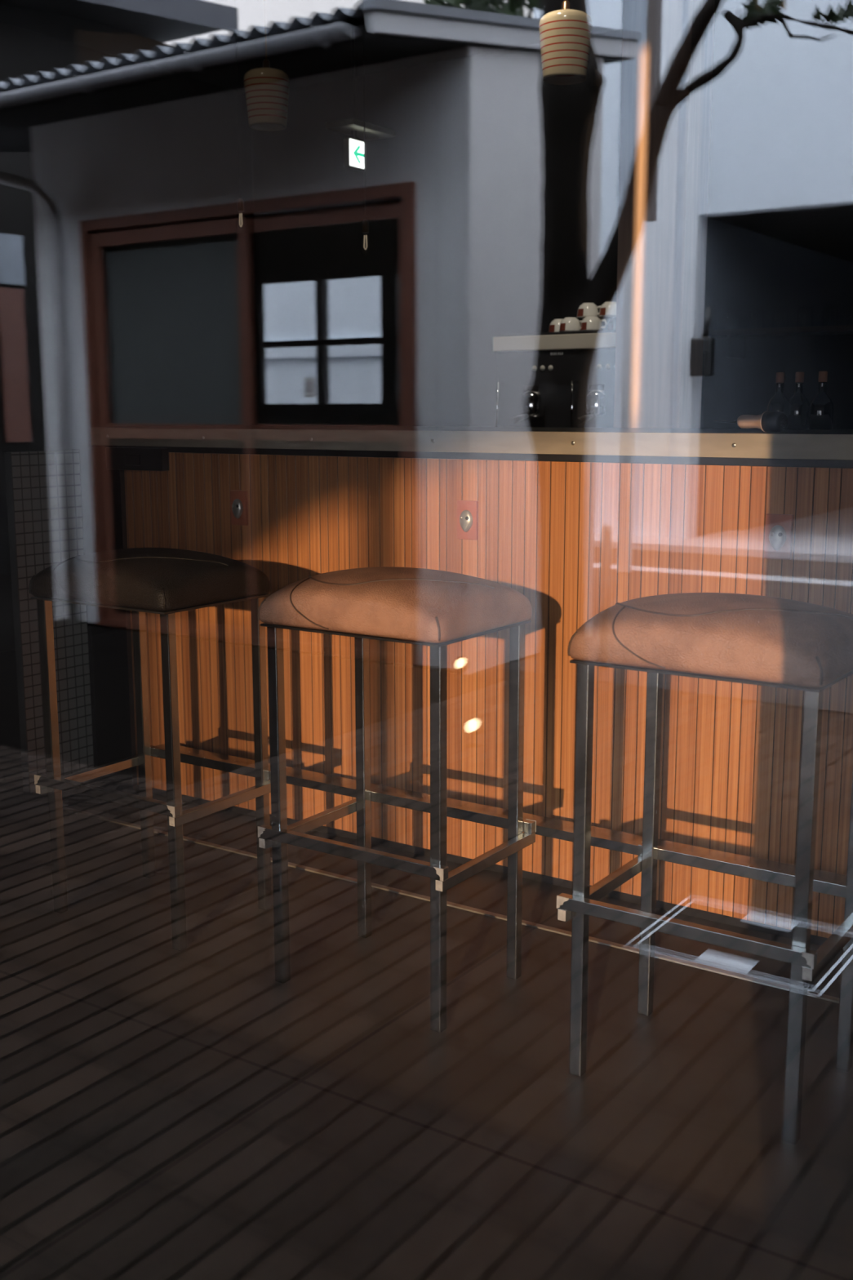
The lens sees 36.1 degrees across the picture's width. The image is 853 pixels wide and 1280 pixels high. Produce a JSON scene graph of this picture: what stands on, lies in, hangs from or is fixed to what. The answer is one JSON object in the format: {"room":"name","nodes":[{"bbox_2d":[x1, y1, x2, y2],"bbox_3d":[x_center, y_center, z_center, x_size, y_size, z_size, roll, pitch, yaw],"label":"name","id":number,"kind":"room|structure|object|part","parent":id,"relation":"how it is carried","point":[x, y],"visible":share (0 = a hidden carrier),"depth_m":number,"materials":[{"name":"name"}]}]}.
{"room":"outdoor courtyard","nodes":[
{"label":"outdoor courtyard","id":0,"kind":"room"},
{"bbox_2d":[0,22,258,652],"bbox_3d":[-2.505,-1.291,5.518,0.100,3.060,5.450,7,12,34],"label":"wall","id":1,"kind":"structure","parent":0,"point":[127,279],"depth_m":6.68,"materials":[{"name":"paint"}]},
{"bbox_2d":[0,0,782,93],"bbox_3d":[0.347,-2.418,3.353,6.800,0.100,5.450,7,12,34],"label":"ceiling","id":2,"kind":"structure","parent":0,"point":[309,41],"depth_m":6.11,"materials":[{"name":"paint"}]},
{"bbox_2d":[235,0,244,229],"bbox_3d":[-0.692,-2.116,4.766,0.036,1.220,0.036,7,12,34],"label":"pendant","id":3,"kind":"object","parent":2,"relation":"hanging from","point":[240,202],"visible":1,"depth_m":4.82,"materials":[{"name":"black plastic"}]},
{"bbox_3d":[-0.692,-2.176,4.756,0.003,1.100,0.004,7,12,34],"label":"cord","id":4,"kind":"part","parent":3,"relation":"part of","materials":[{"name":"black plastic"}]},
{"bbox_2d":[236,198,244,211],"bbox_3d":[-0.691,-1.614,4.855,0.024,0.044,0.024,7,12,34],"label":"socket","id":5,"kind":"object","parent":3,"relation":"attached to","point":[240,202],"depth_m":4.85,"materials":[{"name":"black metal"}]},
{"bbox_2d":[243,0,289,131],"bbox_3d":[-0.552,-2.119,4.486,0.158,0.686,0.158,7,12,34],"label":"pendant lamp","id":6,"kind":"object","parent":2,"relation":"hanging from","point":[266,88],"visible":1,"depth_m":4.48,"materials":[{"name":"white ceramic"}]},
{"bbox_3d":[-0.553,-2.228,4.467,0.006,0.466,0.006,7,12,36],"label":"cord","id":7,"kind":"part","parent":6,"relation":"part of","materials":[{"name":"black plastic"}]},
{"bbox_3d":[-0.552,-1.874,4.529,0.158,0.188,0.158,7,12,34],"label":"lamp shade","id":8,"kind":"part","parent":6,"relation":"part of","materials":[{"name":"beige ceramic"}]},
{"bbox_2d":[325,26,395,170],"bbox_3d":[-0.311,-2.546,6.177,0.160,0.625,0.330,7,12,34],"label":"exit sign","id":9,"kind":"object","parent":2,"relation":"hanging from","point":[353,148],"visible":0.89,"depth_m":6.13,"materials":[{"name":"white plastic"}]},
{"bbox_3d":[-0.342,-2.634,6.115,0.015,0.430,0.015,7,12,34],"label":"rod","id":10,"kind":"part","parent":9,"relation":"part of","materials":[{"name":"black metal"}]},
{"bbox_3d":[-0.311,-2.417,6.200,0.160,0.025,0.330,7,12,34],"label":"hanger plate","id":11,"kind":"part","parent":9,"relation":"part of","materials":[{"name":"beige metal"}]},
{"bbox_2d":[360,0,370,253],"bbox_3d":[-0.214,-1.943,4.468,0.036,1.220,0.036,7,12,34],"label":"pendant","id":12,"kind":"object","parent":2,"relation":"hanging from","point":[365,223],"visible":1,"depth_m":4.53,"materials":[{"name":"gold metal"}]},
{"bbox_3d":[-0.214,-2.002,4.457,0.003,1.100,0.004,7,12,34],"label":"cord","id":13,"kind":"part","parent":12,"relation":"part of","materials":[{"name":"black plastic"}]},
{"bbox_2d":[361,219,368,233],"bbox_3d":[-0.213,-1.441,4.556,0.024,0.044,0.024,7,12,34],"label":"socket","id":14,"kind":"object","parent":12,"relation":"attached to","point":[365,223],"depth_m":4.55,"materials":[{"name":"black metal"}]},
{"bbox_2d":[538,0,592,84],"bbox_3d":[0.411,-2.008,3.841,0.158,0.686,0.158,7,12,34],"label":"pendant lamp","id":15,"kind":"object","parent":2,"relation":"hanging from","point":[565,33],"visible":1,"depth_m":3.83,"materials":[{"name":"beige ceramic"}]},
{"bbox_2d":[0,629,852,1279],"bbox_3d":[0.352,0.517,3.869,6.800,0.060,5.450,7,12,34],"label":"floor","id":16,"kind":"structure","parent":0,"point":[191,1113],"depth_m":2.28,"materials":[{"name":"brown wood"}]},
{"bbox_2d":[4,448,97,794],"bbox_3d":[-1.146,-0.060,4.014,0.034,1.032,0.270,7,12,34],"label":"tiled panel","id":17,"kind":"object","parent":16,"relation":"on","point":[45,490],"visible":0.68,"depth_m":3.98,"materials":[{"name":"grey tile"}]},
{"bbox_2d":[28,547,271,951],"bbox_3d":[-0.617,0.214,2.986,0.444,0.845,0.344,7,12,34],"label":"bar stool","id":18,"kind":"object","parent":16,"relation":"on","point":[166,582],"visible":0.98,"depth_m":2.87,"materials":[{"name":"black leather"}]},
{"bbox_3d":[-0.853,0.269,2.988,0.023,0.738,0.023,7,12,34],"label":"leg","id":19,"kind":"part","parent":18,"relation":"part of","materials":[{"name":"metal"}]},
{"bbox_3d":[-0.792,0.317,3.126,0.018,0.022,0.340,7,12,34],"label":"rail","id":20,"kind":"part","parent":18,"relation":"part of","materials":[{"name":"metal"}]},
{"bbox_3d":[-0.707,0.339,2.873,0.443,0.022,0.018,7,12,34],"label":"rail","id":21,"kind":"part","parent":18,"relation":"part of","materials":[{"name":"metal"}]},
{"bbox_3d":[-0.696,0.229,3.216,0.023,0.738,0.023,7,12,34],"label":"leg","id":22,"kind":"part","parent":18,"relation":"part of","materials":[{"name":"metal"}]},
{"bbox_3d":[-0.617,-0.151,2.922,0.433,0.105,0.343,7,12,34],"label":"seat","id":23,"kind":"part","parent":18,"relation":"part of","materials":[{"name":"black leather"}]},
{"bbox_3d":[-0.617,-0.098,2.932,0.416,0.004,0.330,7,12,34],"label":"plate","id":24,"kind":"part","parent":18,"relation":"part of","materials":[{"name":"black metal"}]},
{"bbox_3d":[-0.536,0.306,2.776,0.023,0.738,0.023,7,12,34],"label":"leg","id":25,"kind":"part","parent":18,"relation":"part of","materials":[{"name":"metal"}]},
{"bbox_3d":[-0.526,0.292,3.135,0.443,0.022,0.018,7,12,34],"label":"rail","id":26,"kind":"part","parent":18,"relation":"part of","materials":[{"name":"metal"}]},
{"bbox_3d":[-0.440,0.357,2.890,0.018,0.022,0.340,7,12,34],"label":"rail","id":27,"kind":"part","parent":18,"relation":"part of","materials":[{"name":"metal"}]},
{"bbox_3d":[-0.379,0.266,3.004,0.023,0.738,0.023,7,12,34],"label":"leg","id":28,"kind":"part","parent":18,"relation":"part of","materials":[{"name":"metal"}]},
{"bbox_2d":[257,566,536,1032],"bbox_3d":[-0.058,0.279,2.612,0.444,0.845,0.344,7,12,34],"label":"bar stool","id":29,"kind":"object","parent":16,"relation":"on","point":[436,609],"visible":1,"depth_m":2.50,"materials":[{"name":"brown leather"}]},
{"bbox_3d":[-0.295,0.334,2.614,0.023,0.738,0.023,7,12,34],"label":"leg","id":30,"kind":"part","parent":29,"relation":"part of","materials":[{"name":"metal"}]},
{"bbox_3d":[-0.233,0.382,2.752,0.018,0.022,0.340,7,12,34],"label":"rail","id":31,"kind":"part","parent":29,"relation":"part of","materials":[{"name":"metal"}]},
{"bbox_3d":[-0.148,0.403,2.499,0.443,0.022,0.018,7,12,34],"label":"rail","id":32,"kind":"part","parent":29,"relation":"part of","materials":[{"name":"metal"}]},
{"bbox_3d":[-0.138,0.294,2.842,0.023,0.738,0.023,7,12,34],"label":"leg","id":33,"kind":"part","parent":29,"relation":"part of","materials":[{"name":"metal"}]},
{"bbox_3d":[-0.058,-0.033,2.558,0.416,0.004,0.330,7,12,34],"label":"plate","id":34,"kind":"part","parent":29,"relation":"part of","materials":[{"name":"black metal"}]},
{"bbox_3d":[-0.058,-0.086,2.549,0.433,0.105,0.343,7,12,34],"label":"seat","id":35,"kind":"part","parent":29,"relation":"part of","materials":[{"name":"brown leather"}]},
{"bbox_3d":[0.022,0.371,2.402,0.023,0.738,0.023,7,12,34],"label":"leg","id":36,"kind":"part","parent":29,"relation":"part of","materials":[{"name":"metal"}]},
{"bbox_3d":[0.033,0.357,2.762,0.443,0.022,0.018,7,12,34],"label":"rail","id":37,"kind":"part","parent":29,"relation":"part of","materials":[{"name":"metal"}]},
{"bbox_3d":[0.118,0.422,2.517,0.018,0.022,0.340,7,12,34],"label":"rail","id":38,"kind":"part","parent":29,"relation":"part of","materials":[{"name":"metal"}]},
{"bbox_3d":[0.179,0.330,2.630,0.023,0.738,0.023,7,12,34],"label":"leg","id":39,"kind":"part","parent":29,"relation":"part of","materials":[{"name":"metal"}]},
{"bbox_2d":[62,806,839,1003],"bbox_3d":[0.760,0.705,2.614,4.500,0.004,0.016,7,12,34],"label":"floor strip","id":40,"kind":"object","parent":16,"relation":"on","point":[811,993],"visible":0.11,"depth_m":3.02,"materials":[{"name":"metal"}]},
{"bbox_2d":[120,452,852,950],"bbox_3d":[1.092,0.124,2.946,4.430,1.032,0.600,7,12,34],"label":"bar counter","id":41,"kind":"object","parent":16,"relation":"on","point":[578,540],"depth_m":3.14,"materials":[{"name":"brown wood"}]},
{"bbox_3d":[-0.725,-0.088,4.168,0.030,1.032,0.590,7,12,34],"label":"panel","id":42,"kind":"part","parent":41,"relation":"part of","materials":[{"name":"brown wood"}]},
{"bbox_2d":[105,447,168,471],"bbox_3d":[-0.837,-0.522,3.773,0.230,0.064,0.034,7,12,34],"label":"cable box","id":43,"kind":"object","parent":41,"relation":"attached to","point":[145,459],"visible":1,"depth_m":3.75,"materials":[{"name":"black plastic"}]},
{"bbox_2d":[124,453,140,465],"bbox_3d":[-0.845,-0.518,3.761,0.060,0.032,0.004,7,12,34],"label":"socket","id":44,"kind":"object","parent":43,"relation":"attached to","point":[130,459],"depth_m":3.76,"materials":[{"name":"black metal"}]},
{"bbox_2d":[230,489,248,525],"bbox_3d":[-0.518,-0.362,3.588,0.056,0.094,0.023,7,12,34],"label":"hook","id":45,"kind":"object","parent":41,"relation":"attached to","point":[238,499],"visible":1,"depth_m":3.58,"materials":[{"name":"silver wood"}]},
{"bbox_2d":[457,500,478,540],"bbox_3d":[0.097,-0.291,3.177,0.056,0.094,0.023,7,12,34],"label":"hook","id":46,"kind":"object","parent":41,"relation":"attached to","point":[467,510],"visible":1,"depth_m":3.17,"materials":[{"name":"silver wood"}]},
{"bbox_2d":[90,425,852,468],"bbox_3d":[1.064,-0.426,2.900,4.530,0.068,0.669,7,12,34],"label":"countertop","id":47,"kind":"structure","parent":41,"relation":"on","point":[833,448],"depth_m":3.12,"materials":[{"name":"wood"}]},
{"bbox_2d":[713,410,787,432],"bbox_3d":[0.718,-0.487,2.918,0.047,0.046,0.185,-8,13,-39],"label":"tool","id":48,"kind":"object","parent":47,"relation":"on","point":[768,421],"visible":1,"depth_m":2.86,"materials":[{"name":"brown wood"}]},
{"bbox_3d":[0.726,-0.485,2.906,0.046,0.046,0.071,-9,13,-41],"label":"handle","id":49,"kind":"part","parent":48,"relation":"part of","materials":[{"name":"brown wood"}]},
{"bbox_2d":[767,372,788,429],"bbox_3d":[0.894,-0.606,3.315,0.058,0.142,0.058,7,12,34],"label":"bottle","id":50,"kind":"object","parent":47,"relation":"on","point":[779,402],"visible":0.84,"depth_m":3.30,"materials":[{"name":"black glass"}]},
{"bbox_2d":[786,372,809,429],"bbox_3d":[0.935,-0.601,3.287,0.058,0.142,0.058,7,12,34],"label":"bottle","id":51,"kind":"object","parent":47,"relation":"on","point":[798,406],"visible":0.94,"depth_m":3.27,"materials":[{"name":"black glass"}]},
{"bbox_2d":[808,371,834,430],"bbox_3d":[0.975,-0.590,3.225,0.058,0.142,0.058,7,12,34],"label":"bottle","id":52,"kind":"object","parent":47,"relation":"on","point":[821,406],"visible":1,"depth_m":3.21,"materials":[{"name":"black glass"}]},
{"bbox_2d":[155,743,846,882],"bbox_3d":[0.976,0.518,2.658,4.227,0.024,0.115,7,12,34],"label":"foot rail","id":53,"kind":"object","parent":41,"relation":"attached to","point":[602,837],"visible":0.45,"depth_m":3.08,"materials":[{"name":"metal"}]},
{"bbox_2d":[764,513,793,559],"bbox_3d":[0.738,-0.216,2.748,0.056,0.094,0.023,7,12,34],"label":"hook","id":54,"kind":"object","parent":41,"relation":"attached to","point":[779,527],"visible":1,"depth_m":2.74,"materials":[{"name":"silver wood"}]},
{"bbox_2d":[556,592,852,1144],"bbox_3d":[0.502,0.344,2.237,0.444,0.845,0.344,7,12,34],"label":"bar stool","id":55,"kind":"object","parent":16,"relation":"on","point":[758,640],"visible":1,"depth_m":2.10,"materials":[{"name":"brown leather"}]},
{"bbox_3d":[0.265,0.399,2.240,0.023,0.738,0.023,7,12,34],"label":"leg","id":56,"kind":"part","parent":55,"relation":"part of","materials":[{"name":"metal"}]},
{"bbox_3d":[0.327,0.447,2.377,0.018,0.022,0.340,7,12,34],"label":"rail","id":57,"kind":"part","parent":55,"relation":"part of","materials":[{"name":"metal"}]},
{"bbox_3d":[0.423,0.359,2.468,0.023,0.738,0.023,7,12,34],"label":"leg","id":58,"kind":"part","parent":55,"relation":"part of","materials":[{"name":"metal"}]},
{"bbox_3d":[0.412,0.468,2.125,0.443,0.022,0.018,7,12,34],"label":"rail","id":59,"kind":"part","parent":55,"relation":"part of","materials":[{"name":"metal"}]},
{"bbox_3d":[0.502,-0.021,2.174,0.433,0.105,0.343,7,12,34],"label":"seat","id":60,"kind":"part","parent":55,"relation":"part of","materials":[{"name":"brown leather"}]},
{"bbox_3d":[0.502,0.032,2.183,0.416,0.004,0.330,7,12,34],"label":"plate","id":61,"kind":"part","parent":55,"relation":"part of","materials":[{"name":"black plastic"}]},
{"bbox_3d":[0.593,0.422,2.387,0.443,0.022,0.018,7,12,34],"label":"rail","id":62,"kind":"part","parent":55,"relation":"part of","materials":[{"name":"metal"}]},
{"bbox_3d":[0.582,0.436,2.027,0.023,0.738,0.023,7,12,34],"label":"leg","id":63,"kind":"part","parent":55,"relation":"part of","materials":[{"name":"metal"}]},
{"bbox_3d":[0.678,0.487,2.142,0.018,0.022,0.340,7,12,34],"label":"rail","id":64,"kind":"part","parent":55,"relation":"part of","materials":[{"name":"metal"}]},
{"bbox_3d":[0.740,0.395,2.256,0.023,0.738,0.023,7,12,34],"label":"leg","id":65,"kind":"part","parent":55,"relation":"part of","materials":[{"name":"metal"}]},
{"bbox_3d":[1.305,-0.064,4.379,3.600,0.905,0.580,7,12,34],"label":"countertop","id":66,"kind":"structure","parent":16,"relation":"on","visible":0},
{"bbox_2d":[493,329,708,428],"bbox_3d":[0.581,-0.848,4.738,0.655,0.517,0.642,7,12,34],"label":"coffee machine","id":67,"kind":"object","parent":66,"relation":"on","point":[560,379],"visible":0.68,"depth_m":4.66,"materials":[{"name":"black metal"}]},
{"bbox_3d":[0.330,-0.779,4.612,0.024,0.039,0.133,6,12,32],"label":"portafilter handle","id":68,"kind":"part","parent":67,"relation":"part of","materials":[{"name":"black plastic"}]},
{"bbox_2d":[548,319,562,332],"bbox_3d":[0.487,-1.137,4.744,0.090,0.050,0.080,-1,10,-4],"label":"coffee cup","id":69,"kind":"object","parent":67,"relation":"on","point":[554,326],"visible":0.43,"depth_m":4.71,"materials":[{"name":"white ceramic"}]},
{"bbox_2d":[548,324,555,332],"bbox_3d":[0.452,-1.125,4.725,0.006,0.026,0.032,-7,12,-34],"label":"print","id":70,"kind":"object","parent":69,"relation":"attached to","point":[552,327],"depth_m":4.72},
{"bbox_3d":[0.634,-1.111,4.767,0.620,0.010,0.400,7,12,34],"label":"cup rail","id":71,"kind":"part","parent":67,"relation":"part of","materials":[{"name":"black plastic"}]},
{"bbox_2d":[559,317,582,331],"bbox_3d":[0.517,-1.122,4.659,0.090,0.050,0.080,-1,10,-4],"label":"coffee cup","id":72,"kind":"object","parent":67,"relation":"on","point":[567,324],"visible":0.92,"depth_m":4.63,"materials":[{"name":"white ceramic"}]},
{"bbox_2d":[559,323,565,330],"bbox_3d":[0.481,-1.110,4.640,0.006,0.026,0.032,-7,12,-34],"label":"print","id":73,"kind":"object","parent":72,"relation":"attached to","point":[562,326],"depth_m":4.64},
{"bbox_3d":[0.545,-0.754,4.468,0.024,0.039,0.133,6,12,32],"label":"portafilter handle","id":74,"kind":"part","parent":67,"relation":"part of","materials":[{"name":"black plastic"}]},
{"bbox_2d":[580,315,607,330],"bbox_3d":[0.586,-1.114,4.612,0.090,0.050,0.080,-1,10,-4],"label":"coffee cup","id":75,"kind":"object","parent":67,"relation":"on","point":[590,322],"visible":0.94,"depth_m":4.58,"materials":[{"name":"white ceramic"}]},
{"bbox_2d":[580,322,586,329],"bbox_3d":[0.551,-1.102,4.593,0.006,0.026,0.032,-7,12,-34],"label":"print","id":76,"kind":"object","parent":75,"relation":"attached to","point":[584,325],"depth_m":4.59},
{"bbox_2d":[577,302,601,318],"bbox_3d":[0.581,-1.174,4.661,0.090,0.050,0.080,-1,10,-4],"label":"coffee cup","id":77,"kind":"object","parent":75,"relation":"on","point":[585,309],"visible":0.94,"depth_m":4.63,"materials":[{"name":"white ceramic"}]},
{"bbox_2d":[577,308,583,316],"bbox_3d":[0.545,-1.161,4.641,0.006,0.026,0.032,-7,12,-34],"label":"print","id":78,"kind":"object","parent":77,"relation":"attached to","point":[580,311],"depth_m":4.64},
{"bbox_3d":[0.623,-1.107,4.585,0.026,0.034,0.008,7,12,34],"label":"handle","id":79,"kind":"part","parent":75,"relation":"part of","materials":[{"name":"white ceramic"}]},
{"bbox_2d":[607,316,616,329],"bbox_3d":[0.687,-1.121,4.653,0.090,0.050,0.080,-1,10,-4],"label":"coffee cup","id":80,"kind":"object","parent":67,"relation":"on","point":[611,325],"visible":0.32,"depth_m":4.63,"materials":[{"name":"white ceramic"}]},
{"bbox_2d":[599,301,616,317],"bbox_3d":[0.653,-1.166,4.613,0.090,0.050,0.080,-1,10,-4],"label":"coffee cup","id":81,"kind":"object","parent":80,"relation":"on","point":[607,309],"visible":0.75,"depth_m":4.58,"materials":[{"name":"white ceramic"}]},
{"bbox_2d":[599,307,605,315],"bbox_3d":[0.617,-1.153,4.593,0.006,0.026,0.032,-7,12,-34],"label":"print","id":82,"kind":"object","parent":81,"relation":"attached to","point":[602,310],"depth_m":4.59},
{"bbox_2d":[607,323,613,329],"bbox_3d":[0.651,-1.109,4.633,0.006,0.026,0.032,-7,12,-34],"label":"print","id":83,"kind":"object","parent":80,"relation":"attached to","point":[611,326],"depth_m":4.63},
{"bbox_2d":[251,0,852,429],"bbox_3d":[1.852,-1.326,5.792,6.800,2.900,0.100,7,12,34],"label":"wall","id":84,"kind":"structure","parent":0,"point":[492,202],"depth_m":6.56,"materials":[{"name":"paint"}]},
{"bbox_2d":[703,324,852,358],"bbox_3d":[1.762,-1.293,5.663,1.200,0.120,0.220,7,12,34],"label":"wall shelf","id":85,"kind":"object","parent":84,"relation":"attached to","point":[735,338],"visible":0.87,"depth_m":5.76,"materials":[{"name":"brown wood"}]},
{"bbox_2d":[613,0,715,428],"bbox_3d":[0.653,-0.947,3.647,0.198,2.900,0.150,7,12,34],"label":"pillar","id":86,"kind":"structure","parent":0,"point":[668,48],"depth_m":3.55,"materials":[{"name":"white paint"}]}
]}

